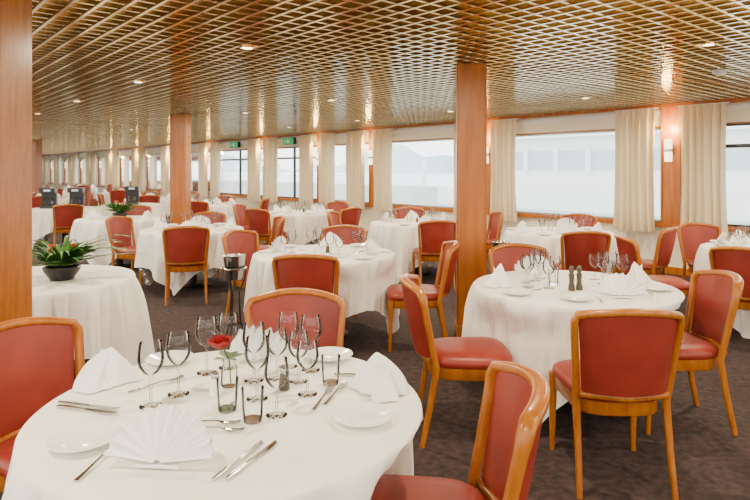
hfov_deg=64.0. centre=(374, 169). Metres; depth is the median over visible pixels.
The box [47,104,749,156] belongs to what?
trim
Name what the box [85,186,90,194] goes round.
dining chair
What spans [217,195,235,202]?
dining chair
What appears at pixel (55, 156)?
curtain
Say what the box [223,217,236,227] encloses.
folded napkin
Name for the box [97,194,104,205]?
dining chair
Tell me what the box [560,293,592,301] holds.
plate
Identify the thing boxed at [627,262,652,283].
folded napkin
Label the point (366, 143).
frame
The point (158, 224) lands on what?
folded napkin
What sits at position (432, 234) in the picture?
dining chair
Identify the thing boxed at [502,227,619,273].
dining table
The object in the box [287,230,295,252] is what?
wine glass
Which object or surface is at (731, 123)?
frame
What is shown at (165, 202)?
dining table
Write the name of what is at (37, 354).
dining chair
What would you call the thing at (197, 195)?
dining chair
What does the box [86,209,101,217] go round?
folded napkin
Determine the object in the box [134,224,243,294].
dining table
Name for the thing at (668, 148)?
sconce
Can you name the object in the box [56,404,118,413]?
table knife
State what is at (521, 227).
folded napkin
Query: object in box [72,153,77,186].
curtain
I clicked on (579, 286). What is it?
salt mill
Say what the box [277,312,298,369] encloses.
wine glass
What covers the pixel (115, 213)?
bowl
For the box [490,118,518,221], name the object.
curtain
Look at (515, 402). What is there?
dining chair
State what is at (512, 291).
plate
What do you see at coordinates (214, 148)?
curtain
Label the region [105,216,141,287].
dining chair
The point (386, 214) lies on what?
folded napkin
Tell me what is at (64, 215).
dining chair
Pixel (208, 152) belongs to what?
glass
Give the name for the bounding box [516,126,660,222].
frame
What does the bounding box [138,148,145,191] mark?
curtain
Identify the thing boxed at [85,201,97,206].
dining chair
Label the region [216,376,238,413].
water tumbler
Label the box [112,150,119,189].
curtain
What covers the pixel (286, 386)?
pepper shaker
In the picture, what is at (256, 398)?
wine glass
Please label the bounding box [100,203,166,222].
dining table
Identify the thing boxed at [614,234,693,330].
dining chair
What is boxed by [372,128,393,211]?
curtain
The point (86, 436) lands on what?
plate
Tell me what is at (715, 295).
dining chair
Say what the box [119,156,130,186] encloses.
glass
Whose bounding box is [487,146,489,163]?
sconce
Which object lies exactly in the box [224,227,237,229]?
plate
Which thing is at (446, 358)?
dining chair
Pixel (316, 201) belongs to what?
trim
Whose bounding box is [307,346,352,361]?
plate
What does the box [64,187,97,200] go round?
dining table
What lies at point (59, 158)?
curtain
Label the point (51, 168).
glass
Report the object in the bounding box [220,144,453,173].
shore
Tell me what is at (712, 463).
floor
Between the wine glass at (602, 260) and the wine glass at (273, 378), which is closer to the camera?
the wine glass at (273, 378)
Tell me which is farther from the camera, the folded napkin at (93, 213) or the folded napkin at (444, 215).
the folded napkin at (93, 213)
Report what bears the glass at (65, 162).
attached to the wall
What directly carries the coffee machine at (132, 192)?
on the dining table at (157, 208)
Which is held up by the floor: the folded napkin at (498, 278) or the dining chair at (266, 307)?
the dining chair at (266, 307)
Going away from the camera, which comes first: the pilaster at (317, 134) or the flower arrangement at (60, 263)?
the flower arrangement at (60, 263)
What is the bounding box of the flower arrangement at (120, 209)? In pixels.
[94,200,145,215]
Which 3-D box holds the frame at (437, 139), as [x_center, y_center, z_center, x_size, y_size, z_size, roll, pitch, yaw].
[1.101,0.070,12.447,0.102,1.420,3.020,0,0,-41]
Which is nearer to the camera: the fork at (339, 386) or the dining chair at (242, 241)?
the fork at (339, 386)
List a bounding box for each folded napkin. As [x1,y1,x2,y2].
[72,347,142,393]
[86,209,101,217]
[103,404,214,468]
[138,210,152,219]
[154,217,167,227]
[180,220,199,225]
[191,215,209,224]
[211,197,221,202]
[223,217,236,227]
[230,325,293,361]
[269,236,286,251]
[273,204,280,211]
[278,206,292,213]
[304,244,325,254]
[311,203,320,210]
[315,205,325,213]
[320,232,341,246]
[349,352,408,402]
[363,239,381,254]
[381,212,389,220]
[404,210,418,219]
[416,215,429,224]
[440,212,448,219]
[484,263,512,287]
[514,221,528,232]
[515,255,551,274]
[555,223,578,233]
[556,218,577,226]
[590,222,601,231]
[597,273,646,297]
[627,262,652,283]
[716,232,730,245]
[729,230,749,243]
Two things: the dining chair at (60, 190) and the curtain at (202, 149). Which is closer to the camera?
the curtain at (202, 149)
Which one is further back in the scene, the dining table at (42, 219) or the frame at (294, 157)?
the frame at (294, 157)
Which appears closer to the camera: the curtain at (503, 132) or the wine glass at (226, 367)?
the wine glass at (226, 367)
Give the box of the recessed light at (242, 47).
[239,46,254,49]
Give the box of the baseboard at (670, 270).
[93,198,692,275]
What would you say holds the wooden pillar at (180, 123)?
on the floor
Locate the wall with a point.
(647, 241)
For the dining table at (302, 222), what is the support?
on the floor
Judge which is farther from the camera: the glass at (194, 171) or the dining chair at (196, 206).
the glass at (194, 171)
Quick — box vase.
[207,334,243,388]
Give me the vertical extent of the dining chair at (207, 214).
0.892 m
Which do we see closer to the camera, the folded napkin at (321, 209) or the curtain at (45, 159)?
the folded napkin at (321, 209)
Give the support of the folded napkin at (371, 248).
on the dining table at (363, 284)
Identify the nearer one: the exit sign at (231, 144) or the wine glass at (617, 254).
the wine glass at (617, 254)
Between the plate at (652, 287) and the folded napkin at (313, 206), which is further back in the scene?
the folded napkin at (313, 206)
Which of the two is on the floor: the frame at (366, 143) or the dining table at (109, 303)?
the dining table at (109, 303)
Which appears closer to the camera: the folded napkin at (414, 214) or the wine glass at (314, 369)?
the wine glass at (314, 369)
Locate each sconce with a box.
[368,150,372,164]
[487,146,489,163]
[664,139,672,161]
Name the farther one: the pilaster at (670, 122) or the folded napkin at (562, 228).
the pilaster at (670, 122)
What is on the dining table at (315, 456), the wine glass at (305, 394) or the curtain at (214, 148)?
the wine glass at (305, 394)
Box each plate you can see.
[45,422,118,452]
[145,350,193,365]
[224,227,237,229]
[283,244,297,247]
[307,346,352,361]
[332,402,393,426]
[349,243,364,246]
[353,255,373,259]
[502,288,532,295]
[536,233,551,235]
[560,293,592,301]
[642,284,672,291]
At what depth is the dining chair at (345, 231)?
6.65 m
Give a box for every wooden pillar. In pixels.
[0,0,31,321]
[32,140,41,192]
[170,113,190,224]
[455,63,486,336]
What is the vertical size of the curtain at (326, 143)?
1.805 m
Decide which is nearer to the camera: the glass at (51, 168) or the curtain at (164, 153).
the curtain at (164, 153)
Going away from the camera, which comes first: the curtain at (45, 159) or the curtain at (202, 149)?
the curtain at (202, 149)
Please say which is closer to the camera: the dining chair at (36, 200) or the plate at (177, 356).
the plate at (177, 356)
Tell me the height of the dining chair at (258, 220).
0.892 m
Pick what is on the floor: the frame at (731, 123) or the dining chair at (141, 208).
the dining chair at (141, 208)
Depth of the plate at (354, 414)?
1.82 m
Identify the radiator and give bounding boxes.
[393,216,455,220]
[526,224,628,237]
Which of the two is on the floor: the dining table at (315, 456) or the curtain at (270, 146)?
the dining table at (315, 456)
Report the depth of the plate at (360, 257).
5.09 m
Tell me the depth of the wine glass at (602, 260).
3.81 m
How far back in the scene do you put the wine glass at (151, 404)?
1.91 m
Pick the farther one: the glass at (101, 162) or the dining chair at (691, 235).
the glass at (101, 162)
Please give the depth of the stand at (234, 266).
5.07 m
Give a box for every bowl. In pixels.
[42,264,80,280]
[112,212,128,215]
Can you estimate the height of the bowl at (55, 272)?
0.088 m
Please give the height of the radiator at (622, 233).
0.560 m
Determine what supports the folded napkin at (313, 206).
on the dining table at (302, 222)
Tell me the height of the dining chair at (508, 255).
0.892 m
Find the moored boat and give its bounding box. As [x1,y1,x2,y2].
[437,125,749,224]
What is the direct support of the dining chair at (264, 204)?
on the floor
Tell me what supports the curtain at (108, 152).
hanging from the wall
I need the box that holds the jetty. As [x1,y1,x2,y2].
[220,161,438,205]
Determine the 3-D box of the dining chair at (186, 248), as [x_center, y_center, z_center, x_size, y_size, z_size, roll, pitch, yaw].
[-2.162,1.057,6.863,0.511,0.892,0.634,0,0,-18]
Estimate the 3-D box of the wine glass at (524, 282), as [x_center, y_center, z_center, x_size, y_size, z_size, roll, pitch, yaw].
[1.000,0.661,3.980,0.077,0.173,0.077,0,0,0]
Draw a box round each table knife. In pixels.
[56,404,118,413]
[58,401,120,408]
[211,439,262,479]
[224,440,276,479]
[334,373,356,375]
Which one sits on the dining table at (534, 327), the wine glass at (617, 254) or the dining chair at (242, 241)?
the wine glass at (617, 254)
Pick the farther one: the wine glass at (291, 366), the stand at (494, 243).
the stand at (494, 243)
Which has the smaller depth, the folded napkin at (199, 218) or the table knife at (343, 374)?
the table knife at (343, 374)
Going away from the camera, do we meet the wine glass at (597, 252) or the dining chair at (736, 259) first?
the wine glass at (597, 252)
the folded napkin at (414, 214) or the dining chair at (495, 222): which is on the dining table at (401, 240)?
the folded napkin at (414, 214)
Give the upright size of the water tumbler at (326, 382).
0.099 m
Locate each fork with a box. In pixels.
[72,447,109,481]
[127,375,184,392]
[201,419,241,423]
[206,426,245,431]
[311,385,334,409]
[322,381,347,404]
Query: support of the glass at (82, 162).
attached to the wall
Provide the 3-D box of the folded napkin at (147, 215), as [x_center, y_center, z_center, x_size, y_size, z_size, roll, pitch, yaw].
[-3.478,0.680,9.101,0.198,0.135,0.200,0,0,-12]
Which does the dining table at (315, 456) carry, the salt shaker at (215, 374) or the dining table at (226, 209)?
the salt shaker at (215, 374)
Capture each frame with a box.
[62,159,67,183]
[78,158,85,183]
[96,157,105,185]
[146,153,169,189]
[220,148,262,196]
[278,145,316,199]
[335,142,368,203]
[392,138,453,208]
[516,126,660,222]
[726,121,749,228]
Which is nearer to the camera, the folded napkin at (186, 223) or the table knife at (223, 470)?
the table knife at (223, 470)
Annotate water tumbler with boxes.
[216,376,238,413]
[241,385,263,424]
[321,354,339,386]
[548,269,558,285]
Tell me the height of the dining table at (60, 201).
0.749 m
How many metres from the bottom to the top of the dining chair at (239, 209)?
0.892 m
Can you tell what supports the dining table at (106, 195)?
on the floor
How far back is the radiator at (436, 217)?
11.96 m
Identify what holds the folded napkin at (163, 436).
on the dining table at (315, 456)
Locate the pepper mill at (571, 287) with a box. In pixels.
[568,266,574,290]
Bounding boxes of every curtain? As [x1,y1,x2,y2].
[42,155,43,183]
[43,155,47,184]
[53,154,57,184]
[57,154,61,185]
[68,153,72,186]
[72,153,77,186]
[86,152,90,185]
[91,151,95,186]
[105,150,111,188]
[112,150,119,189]
[131,148,137,185]
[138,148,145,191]
[160,146,168,193]
[198,143,207,196]
[210,142,219,197]
[247,139,260,200]
[263,137,277,202]
[299,134,313,205]
[318,133,334,206]
[346,130,365,209]
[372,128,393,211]
[453,123,455,216]
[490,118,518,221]
[613,107,657,231]
[678,102,729,237]
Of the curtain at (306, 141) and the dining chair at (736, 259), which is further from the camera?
the curtain at (306, 141)
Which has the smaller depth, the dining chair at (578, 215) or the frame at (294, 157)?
the dining chair at (578, 215)
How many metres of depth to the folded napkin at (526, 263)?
4.34 m
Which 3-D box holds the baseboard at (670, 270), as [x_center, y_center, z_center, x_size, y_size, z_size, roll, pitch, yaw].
[-5.330,1.450,19.828,0.030,0.100,51.000,0,0,-41]
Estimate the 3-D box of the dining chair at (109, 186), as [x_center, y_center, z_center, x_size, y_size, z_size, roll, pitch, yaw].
[-11.749,1.057,26.122,0.511,0.892,0.634,0,0,44]
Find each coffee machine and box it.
[39,188,57,208]
[67,188,84,206]
[125,186,138,204]
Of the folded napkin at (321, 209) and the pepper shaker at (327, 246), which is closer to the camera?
the pepper shaker at (327, 246)
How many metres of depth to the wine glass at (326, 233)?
5.18 m
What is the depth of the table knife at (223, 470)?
1.53 m
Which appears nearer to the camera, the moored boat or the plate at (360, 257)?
the plate at (360, 257)
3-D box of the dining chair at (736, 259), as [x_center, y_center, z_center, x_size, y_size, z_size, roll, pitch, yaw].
[3.113,1.057,5.019,0.511,0.892,0.634,0,0,38]
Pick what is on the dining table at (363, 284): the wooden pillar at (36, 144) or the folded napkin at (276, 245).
the folded napkin at (276, 245)
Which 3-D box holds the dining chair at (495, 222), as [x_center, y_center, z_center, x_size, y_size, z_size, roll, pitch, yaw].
[1.591,1.057,8.816,0.634,0.892,0.511,0,0,-11]
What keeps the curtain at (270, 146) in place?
hanging from the wall
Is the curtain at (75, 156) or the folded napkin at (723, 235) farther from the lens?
the curtain at (75, 156)
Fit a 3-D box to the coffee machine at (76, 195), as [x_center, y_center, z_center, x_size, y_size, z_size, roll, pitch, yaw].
[-5.949,0.552,11.948,0.270,0.395,0.304,0,0,-17]
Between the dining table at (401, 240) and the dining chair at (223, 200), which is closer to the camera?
the dining table at (401, 240)
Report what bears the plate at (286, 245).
on the dining table at (363, 284)
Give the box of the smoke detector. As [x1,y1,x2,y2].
[712,69,726,75]
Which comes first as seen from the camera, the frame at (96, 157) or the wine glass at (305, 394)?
the wine glass at (305, 394)
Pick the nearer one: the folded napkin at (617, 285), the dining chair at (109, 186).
the folded napkin at (617, 285)
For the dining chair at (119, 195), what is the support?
on the floor
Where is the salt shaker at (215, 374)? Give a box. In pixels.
[209,371,220,397]
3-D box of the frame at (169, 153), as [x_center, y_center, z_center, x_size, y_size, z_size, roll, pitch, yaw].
[-8.527,0.070,23.620,0.102,1.420,3.020,0,0,-41]
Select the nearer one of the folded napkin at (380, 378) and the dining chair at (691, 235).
the folded napkin at (380, 378)
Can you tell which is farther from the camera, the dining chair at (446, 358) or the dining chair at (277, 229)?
the dining chair at (277, 229)
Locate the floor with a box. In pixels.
[0,200,749,499]
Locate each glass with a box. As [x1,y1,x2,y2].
[49,160,53,181]
[63,159,67,182]
[79,159,85,183]
[97,158,105,184]
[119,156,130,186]
[137,339,164,409]
[145,154,169,188]
[165,331,191,397]
[191,153,197,190]
[195,316,217,375]
[208,152,209,191]
[218,312,238,370]
[242,322,264,383]
[244,334,269,402]
[264,356,288,418]
[268,328,287,381]
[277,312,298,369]
[280,234,288,253]
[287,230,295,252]
[288,331,308,384]
[296,340,318,397]
[300,314,321,372]
[325,233,334,255]
[335,237,343,257]
[352,230,360,252]
[520,256,531,283]
[521,255,534,287]
[529,250,540,281]
[534,248,545,278]
[542,260,554,288]
[549,256,560,282]
[589,254,599,279]
[596,252,609,283]
[601,260,613,276]
[604,251,616,274]
[616,254,628,270]
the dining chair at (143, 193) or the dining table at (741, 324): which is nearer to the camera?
the dining table at (741, 324)
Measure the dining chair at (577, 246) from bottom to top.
0.892 m
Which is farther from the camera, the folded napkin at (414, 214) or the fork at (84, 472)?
the folded napkin at (414, 214)
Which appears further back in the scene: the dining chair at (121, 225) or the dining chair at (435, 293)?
the dining chair at (121, 225)
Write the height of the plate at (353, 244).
0.020 m
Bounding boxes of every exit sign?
[229,142,239,147]
[283,137,295,144]
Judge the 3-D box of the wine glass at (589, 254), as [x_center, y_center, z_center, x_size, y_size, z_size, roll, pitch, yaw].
[1.500,0.661,4.100,0.077,0.173,0.077,0,0,0]
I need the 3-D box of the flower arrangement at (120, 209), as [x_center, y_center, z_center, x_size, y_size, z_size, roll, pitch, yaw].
[-4.013,0.613,9.283,0.887,0.273,1.022,0,0,0]
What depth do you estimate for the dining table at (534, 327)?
3.50 m
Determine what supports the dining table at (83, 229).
on the floor
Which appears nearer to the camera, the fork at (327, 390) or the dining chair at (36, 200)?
the fork at (327, 390)
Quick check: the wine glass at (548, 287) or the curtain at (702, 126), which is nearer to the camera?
the wine glass at (548, 287)
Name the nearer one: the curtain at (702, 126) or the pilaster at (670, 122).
the curtain at (702, 126)
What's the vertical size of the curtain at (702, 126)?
1.805 m
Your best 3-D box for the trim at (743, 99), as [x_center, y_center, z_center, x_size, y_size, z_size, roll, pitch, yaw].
[-5.357,-0.930,19.805,0.100,0.050,51.000,0,0,-41]
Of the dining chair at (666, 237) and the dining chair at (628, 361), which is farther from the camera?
the dining chair at (666, 237)
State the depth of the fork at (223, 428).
1.72 m
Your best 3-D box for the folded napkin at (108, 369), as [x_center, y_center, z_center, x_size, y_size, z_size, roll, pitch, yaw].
[-0.953,0.683,2.100,0.188,0.128,0.190,0,0,22]
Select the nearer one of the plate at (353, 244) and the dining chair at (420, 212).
the plate at (353, 244)
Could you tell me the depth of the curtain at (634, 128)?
8.90 m
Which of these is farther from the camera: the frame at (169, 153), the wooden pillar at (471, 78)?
the frame at (169, 153)
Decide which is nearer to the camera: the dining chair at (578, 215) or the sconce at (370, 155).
the dining chair at (578, 215)
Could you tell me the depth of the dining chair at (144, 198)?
14.82 m
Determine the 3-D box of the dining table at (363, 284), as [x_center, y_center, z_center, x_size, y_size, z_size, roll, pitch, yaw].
[-0.472,1.126,5.441,1.399,0.749,1.281,0,0,-39]
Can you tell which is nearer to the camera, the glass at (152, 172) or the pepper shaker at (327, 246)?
the pepper shaker at (327, 246)
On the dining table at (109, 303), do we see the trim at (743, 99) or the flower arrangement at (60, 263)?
the flower arrangement at (60, 263)
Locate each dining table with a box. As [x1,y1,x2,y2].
[1,349,422,499]
[32,206,102,248]
[32,265,154,365]
[58,199,68,204]
[62,190,68,199]
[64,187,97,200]
[69,216,166,267]
[98,192,140,206]
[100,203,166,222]
[124,197,169,216]
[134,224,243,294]
[209,203,238,223]
[243,245,399,338]
[264,210,341,244]
[367,219,438,281]
[462,270,684,422]
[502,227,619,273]
[693,242,749,338]
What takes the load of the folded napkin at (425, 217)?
on the dining table at (401, 240)
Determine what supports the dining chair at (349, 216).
on the floor
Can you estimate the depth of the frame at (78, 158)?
32.24 m
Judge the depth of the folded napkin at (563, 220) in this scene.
7.72 m
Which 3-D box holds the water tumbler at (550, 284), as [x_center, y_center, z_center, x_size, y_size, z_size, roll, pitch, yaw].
[1.160,0.699,3.900,0.068,0.099,0.068,0,0,0]
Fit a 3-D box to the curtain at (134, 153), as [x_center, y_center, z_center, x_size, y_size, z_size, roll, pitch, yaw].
[-10.053,-0.003,25.064,0.160,1.805,0.600,0,0,-41]
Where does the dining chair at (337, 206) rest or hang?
on the floor
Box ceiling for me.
[32,0,749,154]
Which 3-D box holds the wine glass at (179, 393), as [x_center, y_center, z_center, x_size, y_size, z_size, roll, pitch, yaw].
[-0.655,0.646,2.000,0.083,0.203,0.083,0,0,0]
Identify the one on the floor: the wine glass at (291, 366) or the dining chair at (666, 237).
the dining chair at (666, 237)
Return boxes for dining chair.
[0,316,84,492]
[32,196,41,207]
[52,204,83,244]
[58,188,62,196]
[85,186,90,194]
[85,193,93,205]
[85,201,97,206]
[96,184,112,200]
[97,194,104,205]
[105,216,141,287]
[110,190,125,203]
[116,205,151,260]
[139,195,159,202]
[141,191,159,195]
[162,226,209,305]
[191,201,208,215]
[191,211,226,277]
[194,192,199,200]
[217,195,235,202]
[221,229,259,321]
[232,204,261,244]
[244,288,345,349]
[245,208,287,244]
[246,198,269,224]
[259,215,285,250]
[272,254,341,297]
[320,207,361,241]
[321,225,366,317]
[326,201,349,212]
[326,211,366,240]
[371,361,550,499]
[386,241,460,351]
[394,207,426,265]
[399,274,512,447]
[412,220,455,290]
[487,211,504,265]
[488,243,548,273]
[549,308,684,499]
[552,231,611,272]
[560,213,597,227]
[612,226,677,274]
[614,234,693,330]
[645,270,743,435]
[677,222,720,279]
[708,246,749,345]
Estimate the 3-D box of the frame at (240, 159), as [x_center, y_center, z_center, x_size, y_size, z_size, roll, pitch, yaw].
[-4.186,0.070,18.583,0.102,1.420,3.120,0,0,-41]
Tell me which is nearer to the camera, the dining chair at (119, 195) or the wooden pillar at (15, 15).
the wooden pillar at (15, 15)
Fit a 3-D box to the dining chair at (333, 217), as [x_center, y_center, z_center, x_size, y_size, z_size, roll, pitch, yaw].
[-0.409,1.057,8.921,0.634,0.892,0.511,0,0,9]
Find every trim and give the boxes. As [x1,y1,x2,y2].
[42,97,749,155]
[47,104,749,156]
[48,183,748,232]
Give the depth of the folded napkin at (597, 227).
7.01 m
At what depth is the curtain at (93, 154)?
29.26 m
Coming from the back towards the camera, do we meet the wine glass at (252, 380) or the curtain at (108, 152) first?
the curtain at (108, 152)
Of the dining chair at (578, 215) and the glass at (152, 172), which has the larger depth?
the glass at (152, 172)
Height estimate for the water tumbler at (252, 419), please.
0.099 m
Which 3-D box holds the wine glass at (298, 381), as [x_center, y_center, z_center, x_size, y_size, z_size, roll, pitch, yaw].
[-0.270,0.661,2.120,0.077,0.173,0.077,0,0,0]
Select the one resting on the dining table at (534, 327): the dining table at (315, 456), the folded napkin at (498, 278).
the folded napkin at (498, 278)
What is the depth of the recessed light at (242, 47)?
4.68 m
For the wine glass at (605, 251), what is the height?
0.203 m
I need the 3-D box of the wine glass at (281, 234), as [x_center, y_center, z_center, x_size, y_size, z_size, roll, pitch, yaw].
[-0.804,0.661,5.345,0.077,0.173,0.077,0,0,0]
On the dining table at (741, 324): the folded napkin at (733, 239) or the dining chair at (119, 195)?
the folded napkin at (733, 239)
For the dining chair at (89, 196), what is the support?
on the floor
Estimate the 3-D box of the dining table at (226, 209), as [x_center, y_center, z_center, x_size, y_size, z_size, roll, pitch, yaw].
[-3.585,1.126,13.202,1.399,0.749,1.378,0,0,32]
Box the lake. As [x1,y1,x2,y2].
[224,173,453,185]
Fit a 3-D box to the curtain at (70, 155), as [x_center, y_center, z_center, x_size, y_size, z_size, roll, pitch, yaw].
[-16.535,-0.003,32.587,0.160,1.805,0.660,0,0,-41]
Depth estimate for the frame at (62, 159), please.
34.74 m
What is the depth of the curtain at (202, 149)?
20.00 m
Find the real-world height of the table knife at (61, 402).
0.008 m
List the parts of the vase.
stem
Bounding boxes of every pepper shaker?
[278,365,289,390]
[325,244,329,252]
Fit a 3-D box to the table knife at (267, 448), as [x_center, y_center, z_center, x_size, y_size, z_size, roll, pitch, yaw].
[-0.312,0.745,1.552,0.017,0.008,0.225,0,0,24]
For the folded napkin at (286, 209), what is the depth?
10.30 m
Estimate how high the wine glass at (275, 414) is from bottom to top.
0.173 m
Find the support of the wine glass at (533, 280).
on the dining table at (534, 327)
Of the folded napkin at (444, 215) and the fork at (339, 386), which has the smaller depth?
the fork at (339, 386)
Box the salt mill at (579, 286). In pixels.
[576,266,582,289]
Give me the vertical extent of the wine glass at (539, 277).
0.203 m
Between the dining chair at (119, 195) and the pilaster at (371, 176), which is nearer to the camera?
the pilaster at (371, 176)
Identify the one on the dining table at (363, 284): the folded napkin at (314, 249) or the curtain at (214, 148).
the folded napkin at (314, 249)
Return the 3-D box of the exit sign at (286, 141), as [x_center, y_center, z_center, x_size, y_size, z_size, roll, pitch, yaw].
[-2.321,-0.780,16.229,0.097,0.180,0.540,0,0,-41]
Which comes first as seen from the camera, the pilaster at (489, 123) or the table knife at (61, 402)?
the table knife at (61, 402)
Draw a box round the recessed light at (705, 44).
[700,43,717,46]
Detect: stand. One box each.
[221,253,246,349]
[491,241,510,246]
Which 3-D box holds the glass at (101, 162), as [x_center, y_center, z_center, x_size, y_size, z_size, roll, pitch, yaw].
[-12.819,0.070,28.634,0.001,1.330,2.930,0,0,-41]
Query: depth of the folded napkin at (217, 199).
13.65 m
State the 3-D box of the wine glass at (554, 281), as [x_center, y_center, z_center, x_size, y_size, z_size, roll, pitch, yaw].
[1.200,0.661,4.000,0.077,0.173,0.077,0,0,0]
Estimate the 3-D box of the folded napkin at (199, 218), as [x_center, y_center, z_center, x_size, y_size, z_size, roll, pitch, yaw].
[-2.379,0.677,8.147,0.278,0.137,0.138,0,0,-2]
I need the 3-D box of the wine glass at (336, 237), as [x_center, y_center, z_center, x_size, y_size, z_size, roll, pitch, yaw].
[-0.303,0.661,5.127,0.077,0.173,0.077,0,0,0]
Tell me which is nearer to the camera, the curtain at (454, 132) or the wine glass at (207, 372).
the wine glass at (207, 372)
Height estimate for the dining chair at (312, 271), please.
0.892 m
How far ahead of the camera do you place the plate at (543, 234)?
6.88 m
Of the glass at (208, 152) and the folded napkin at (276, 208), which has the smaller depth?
the folded napkin at (276, 208)
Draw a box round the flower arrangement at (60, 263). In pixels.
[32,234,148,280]
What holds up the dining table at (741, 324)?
on the floor
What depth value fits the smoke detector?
5.71 m
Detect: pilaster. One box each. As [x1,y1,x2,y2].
[317,134,318,200]
[369,130,373,203]
[487,121,491,211]
[661,107,680,224]
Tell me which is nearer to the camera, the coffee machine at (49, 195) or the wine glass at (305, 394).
the wine glass at (305, 394)
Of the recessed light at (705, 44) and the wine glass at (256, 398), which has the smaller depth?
the wine glass at (256, 398)
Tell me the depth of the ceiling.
5.27 m
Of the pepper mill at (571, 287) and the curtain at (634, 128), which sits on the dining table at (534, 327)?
the pepper mill at (571, 287)
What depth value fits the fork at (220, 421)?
1.77 m
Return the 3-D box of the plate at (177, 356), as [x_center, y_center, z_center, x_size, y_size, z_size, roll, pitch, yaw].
[-0.800,0.740,2.340,0.184,0.020,0.184,0,0,0]
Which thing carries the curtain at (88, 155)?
hanging from the wall
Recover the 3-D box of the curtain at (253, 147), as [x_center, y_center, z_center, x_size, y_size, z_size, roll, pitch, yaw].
[-3.545,-0.003,17.511,0.160,1.805,0.660,0,0,-41]
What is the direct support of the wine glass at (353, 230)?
on the dining table at (363, 284)
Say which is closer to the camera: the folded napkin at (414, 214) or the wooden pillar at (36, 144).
the folded napkin at (414, 214)
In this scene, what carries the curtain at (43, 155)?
hanging from the wall
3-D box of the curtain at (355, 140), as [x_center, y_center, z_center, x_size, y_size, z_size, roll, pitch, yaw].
[-0.445,-0.003,13.912,0.158,1.805,0.660,0,0,-41]
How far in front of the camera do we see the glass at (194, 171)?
21.14 m
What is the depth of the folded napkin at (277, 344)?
2.39 m
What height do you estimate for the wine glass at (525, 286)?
0.203 m
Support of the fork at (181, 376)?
on the dining table at (315, 456)
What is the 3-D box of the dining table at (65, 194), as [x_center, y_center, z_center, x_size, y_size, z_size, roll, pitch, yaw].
[-11.595,1.126,21.603,1.352,0.749,1.339,0,0,-16]
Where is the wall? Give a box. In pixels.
[42,101,749,268]
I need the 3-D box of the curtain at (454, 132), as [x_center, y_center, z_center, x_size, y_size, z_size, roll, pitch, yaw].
[1.729,-0.003,11.390,0.158,1.805,0.600,0,0,-41]

